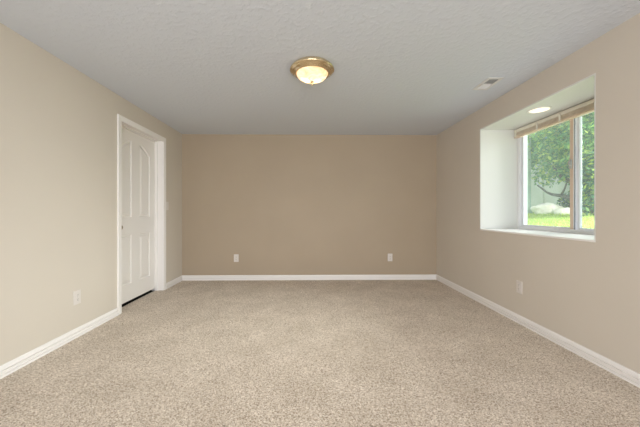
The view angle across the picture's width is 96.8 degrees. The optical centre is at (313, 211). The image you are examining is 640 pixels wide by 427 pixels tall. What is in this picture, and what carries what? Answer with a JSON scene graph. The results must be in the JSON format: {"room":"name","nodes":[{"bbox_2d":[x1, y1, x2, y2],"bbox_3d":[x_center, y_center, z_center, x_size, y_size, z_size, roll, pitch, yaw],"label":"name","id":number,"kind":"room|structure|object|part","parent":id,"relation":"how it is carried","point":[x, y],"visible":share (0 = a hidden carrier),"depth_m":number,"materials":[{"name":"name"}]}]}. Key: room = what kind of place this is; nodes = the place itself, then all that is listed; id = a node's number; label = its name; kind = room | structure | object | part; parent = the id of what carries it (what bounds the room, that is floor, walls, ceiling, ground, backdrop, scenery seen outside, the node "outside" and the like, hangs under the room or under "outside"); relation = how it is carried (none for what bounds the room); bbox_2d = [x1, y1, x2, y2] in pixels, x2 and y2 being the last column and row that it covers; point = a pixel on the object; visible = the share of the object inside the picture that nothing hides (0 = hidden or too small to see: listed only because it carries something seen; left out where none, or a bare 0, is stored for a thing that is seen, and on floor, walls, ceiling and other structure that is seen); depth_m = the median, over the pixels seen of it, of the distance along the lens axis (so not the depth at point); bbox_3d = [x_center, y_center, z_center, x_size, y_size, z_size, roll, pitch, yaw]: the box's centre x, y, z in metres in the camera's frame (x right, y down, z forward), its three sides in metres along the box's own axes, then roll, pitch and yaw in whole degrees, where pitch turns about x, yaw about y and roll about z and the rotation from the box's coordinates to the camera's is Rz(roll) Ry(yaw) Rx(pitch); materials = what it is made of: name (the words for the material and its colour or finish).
{"room":"empty room","nodes":[
{"label":"empty room","id":0,"kind":"room"},
{"bbox_2d":[0,23,181,365],"bbox_3d":[-2.116,-0.076,1.002,0.140,2.337,7.070,0,0,-1],"label":"wall","id":1,"kind":"structure","parent":0,"point":[58,124],"depth_m":2.29,"materials":[{"name":"beige paint"}]},
{"bbox_2d":[0,308,117,378],"bbox_3d":[-2.026,1.052,0.235,0.016,0.080,5.532,0,0,-1],"label":"baseboard","id":2,"kind":"structure","parent":1,"relation":"attached to","point":[27,358],"depth_m":2.23,"materials":[{"name":"white paint"}]},
{"bbox_2d":[73,289,80,304],"bbox_3d":[-2.064,0.746,2.483,0.009,0.122,0.076,0,0,-1],"label":"electrical outlet","id":3,"kind":"object","parent":1,"relation":"attached to","point":[76,294],"visible":1,"depth_m":2.48,"materials":[{"name":"white plastic"}]},
{"bbox_2d":[122,127,154,303],"bbox_3d":[-2.179,0.040,3.510,0.104,2.033,0.874,0,0,-1],"label":"door","id":4,"kind":"structure","parent":1,"relation":"in","point":[138,152],"depth_m":3.57,"materials":[{"name":"white paint"}]},
{"bbox_2d":[122,290,154,306],"bbox_3d":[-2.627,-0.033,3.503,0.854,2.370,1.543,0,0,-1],"label":"door gap","id":5,"kind":"object","parent":1,"relation":"attached to","point":[150,291],"depth_m":3.60,"materials":[{"name":"black"}]},
{"bbox_2d":[117,114,165,314],"bbox_3d":[-2.158,0.026,3.508,0.172,2.131,1.006,0,0,-1],"label":"door frame","id":6,"kind":"structure","parent":1,"relation":"attached to","point":[160,142],"depth_m":3.94,"materials":[{"name":"white paint"}]},
{"bbox_2d":[166,276,182,288],"bbox_3d":[-2.088,1.052,4.276,0.016,0.080,0.524,0,0,-1],"label":"baseboard","id":7,"kind":"structure","parent":1,"relation":"attached to","point":[179,279],"depth_m":4.24,"materials":[{"name":"white paint"}]},
{"bbox_2d":[182,134,436,274],"bbox_3d":[0.123,-0.076,4.647,4.850,2.337,0.150,0,0,-1],"label":"wall","id":8,"kind":"structure","parent":0,"point":[285,204],"depth_m":4.57,"materials":[{"name":"beige paint"}]},
{"bbox_2d":[234,254,238,261],"bbox_3d":[-1.235,0.738,4.547,0.076,0.122,0.009,0,0,-1],"label":"electrical outlet","id":9,"kind":"object","parent":8,"relation":"attached to","point":[236,256],"visible":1,"depth_m":4.54,"materials":[{"name":"white plastic"}]},
{"bbox_2d":[182,274,436,280],"bbox_3d":[-0.052,1.052,4.562,4.096,0.080,0.016,0,0,-1],"label":"baseboard","id":10,"kind":"structure","parent":8,"relation":"attached to","point":[427,276],"depth_m":4.56,"materials":[{"name":"white paint"}]},
{"bbox_2d":[0,280,639,426],"bbox_3d":[0.220,1.152,1.014,4.761,0.120,7.420,0,0,-1],"label":"floor","id":11,"kind":"structure","parent":0,"point":[205,353],"depth_m":1.96,"materials":[{"name":"beige carpet"}]},
{"bbox_2d":[0,0,639,134],"bbox_3d":[0.179,-1.305,1.013,4.850,0.120,7.420,0,0,-1],"label":"ceiling","id":12,"kind":"structure","parent":0,"point":[402,67],"depth_m":2.22,"materials":[{"name":"white paint"}]},
{"bbox_2d":[290,56,333,85],"bbox_3d":[-0.011,-1.161,2.430,0.380,0.168,0.380,0,0,-1],"label":"ceiling light","id":13,"kind":"object","parent":12,"relation":"attached to","point":[311,70],"visible":1,"depth_m":2.33,"materials":[{"name":"gold metal"}]},
{"bbox_3d":[-0.011,-1.150,2.430,0.265,0.066,0.265,0,0,-1],"label":"lamp shade","id":14,"kind":"part","parent":13,"relation":"part of","materials":[{"name":"beige glass"}]},
{"bbox_2d":[472,77,503,89],"bbox_3d":[1.690,-1.240,2.754,0.148,0.010,0.262,0,0,-1],"label":"ceiling vent","id":15,"kind":"object","parent":12,"relation":"in","point":[489,82],"visible":1,"depth_m":2.74,"materials":[{"name":"white metal"}]},
{"bbox_2d":[437,13,639,373],"bbox_3d":[2.327,-0.076,1.071,0.554,2.337,7.070,0,0,-1],"label":"wall","id":16,"kind":"structure","parent":0,"point":[585,293],"depth_m":2.20,"materials":[{"name":"beige paint"}]},
{"bbox_2d":[516,280,521,293],"bbox_3d":[2.019,0.736,2.786,0.009,0.122,0.076,0,0,-1],"label":"electrical outlet","id":17,"kind":"object","parent":16,"relation":"attached to","point":[518,283],"visible":1,"depth_m":2.79,"materials":[{"name":"white plastic"}]},
{"bbox_2d":[480,229,593,241],"bbox_3d":[2.255,0.212,2.744,0.467,0.016,1.369,0,0,-1],"label":"window sill","id":18,"kind":"structure","parent":16,"relation":"attached to","point":[569,236],"depth_m":2.60,"materials":[{"name":"white paint"}]},
{"bbox_2d":[436,275,639,387],"bbox_3d":[2.042,1.052,1.067,0.016,0.080,7.070,0,0,-1],"label":"baseboard","id":19,"kind":"structure","parent":16,"relation":"attached to","point":[625,373],"depth_m":2.33,"materials":[{"name":"white paint"}]},
{"bbox_2d":[480,73,595,241],"bbox_3d":[2.256,-0.394,2.745,0.464,1.220,1.391,0,0,-1],"label":"window recess","id":20,"kind":"structure","parent":16,"relation":"attached to","point":[498,144],"depth_m":3.42,"materials":[{"name":"white paint"}]},
{"bbox_2d":[527,106,551,113],"bbox_3d":[2.194,-0.989,2.756,0.194,0.007,0.194,0,0,-1],"label":"recessed light","id":21,"kind":"object","parent":16,"relation":"attached to","point":[543,108],"visible":1,"depth_m":2.74,"materials":[{"name":"white paint"}]},
{"bbox_2d":[517,112,593,234],"bbox_3d":[2.514,-0.394,2.748,0.109,1.196,1.367,0,0,-1],"label":"window","id":22,"kind":"structure","parent":16,"relation":"in","point":[575,161],"depth_m":2.74,"materials":[{"name":"white plastic"}]},
{"bbox_3d":[2.495,-0.389,3.057,0.014,1.126,0.670,0,0,-1],"label":"sliding sash","id":23,"kind":"part","parent":22,"relation":"part of","materials":[{"name":"clear glass"}]},
{"bbox_2d":[514,99,593,137],"bbox_3d":[2.449,-0.936,2.751,0.058,0.099,1.349,0,0,-1],"label":"window blind","id":24,"kind":"object","parent":22,"relation":"attached to","point":[587,107],"visible":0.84,"depth_m":2.83,"materials":[{"name":"beige plastic"}]},
{"bbox_3d":[2.545,-0.389,2.429,0.030,1.126,0.646,0,0,-1],"label":"fixed sash","id":25,"kind":"part","parent":22,"relation":"part of","materials":[{"name":"clear glass"}]},
{"label":"outside","id":26,"kind":"structure","parent":0,"visible":0},
{"bbox_2d":[527,212,593,228],"bbox_3d":[9.160,0.172,10.142,13.370,0.257,24.000,0,0,-1],"label":"ground","id":27,"kind":"structure","parent":26,"point":[538,216],"depth_m":5.75,"materials":[{"name":"green plant"}]},
{"bbox_2d":[527,135,532,213],"bbox_3d":[6.095,-1.667,8.145,0.220,3.530,0.220,0,0,-1],"label":"post","id":28,"kind":"object","parent":27,"relation":"on","point":[529,143],"visible":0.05,"depth_m":8.06,"materials":[{"name":"white"}]},
{"bbox_2d":[530,202,563,213],"bbox_3d":[6.325,-0.048,7.648,0.698,0.420,0.725,0,0,-1],"label":"boulder","id":29,"kind":"object","parent":27,"relation":"on","point":[545,208],"visible":0.66,"depth_m":7.48,"materials":[{"name":"white stone"}]},
{"bbox_2d":[531,129,563,165],"bbox_3d":[10.656,-2.784,14.508,4.145,5.853,4.528,0,0,-33],"label":"tree","id":30,"kind":"object","parent":27,"relation":"on","point":[544,138],"visible":0.02,"depth_m":13.48,"materials":[{"name":"green plant"}]},
{"bbox_2d":[531,161,569,206],"bbox_3d":[8.455,-0.888,9.481,0.160,1.980,9.660,0,0,-1],"label":"fence","id":31,"kind":"object","parent":27,"relation":"on","point":[538,196],"visible":0.04,"depth_m":10.36,"materials":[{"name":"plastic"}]},
{"bbox_3d":[8.426,-0.878,11.381,0.044,1.820,1.770,0,0,-1],"label":"panel","id":32,"kind":"part","parent":31,"relation":"part of","materials":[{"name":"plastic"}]},
{"bbox_3d":[8.440,-0.888,10.431,0.160,1.980,0.160,0,0,-1],"label":"post","id":33,"kind":"part","parent":31,"relation":"part of","materials":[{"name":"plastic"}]},
{"bbox_3d":[8.455,-0.878,9.481,0.044,1.820,1.770,0,0,-1],"label":"panel","id":34,"kind":"part","parent":31,"relation":"part of","materials":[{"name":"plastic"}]},
{"bbox_2d":[527,112,593,213],"bbox_3d":[6.654,-1.896,6.885,2.762,4.187,3.121,0,0,-17],"label":"tree","id":35,"kind":"object","parent":27,"relation":"on","point":[558,148],"visible":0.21,"depth_m":7.26,"materials":[{"name":"green plant"}]},
{"bbox_2d":[552,207,569,214],"bbox_3d":[6.193,0.005,7.017,0.433,0.241,0.445,0,0,-1],"label":"boulder","id":36,"kind":"object","parent":27,"relation":"on","point":[556,211],"visible":0.61,"depth_m":6.90,"materials":[{"name":"white stone"}]},
{"bbox_2d":[556,190,589,207],"bbox_3d":[7.468,-0.289,8.175,0.838,0.732,0.847,0,0,-1],"label":"shrub","id":37,"kind":"object","parent":27,"relation":"on","point":[567,202],"visible":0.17,"depth_m":8.18,"materials":[{"name":"green plant"}]},
{"bbox_2d":[569,146,593,215],"bbox_3d":[5.896,-0.639,5.967,0.862,1.500,0.923,0,0,-1],"label":"shrub","id":38,"kind":"object","parent":27,"relation":"on","point":[587,171],"visible":0.36,"depth_m":5.90,"materials":[{"name":"green plant"}]}
]}

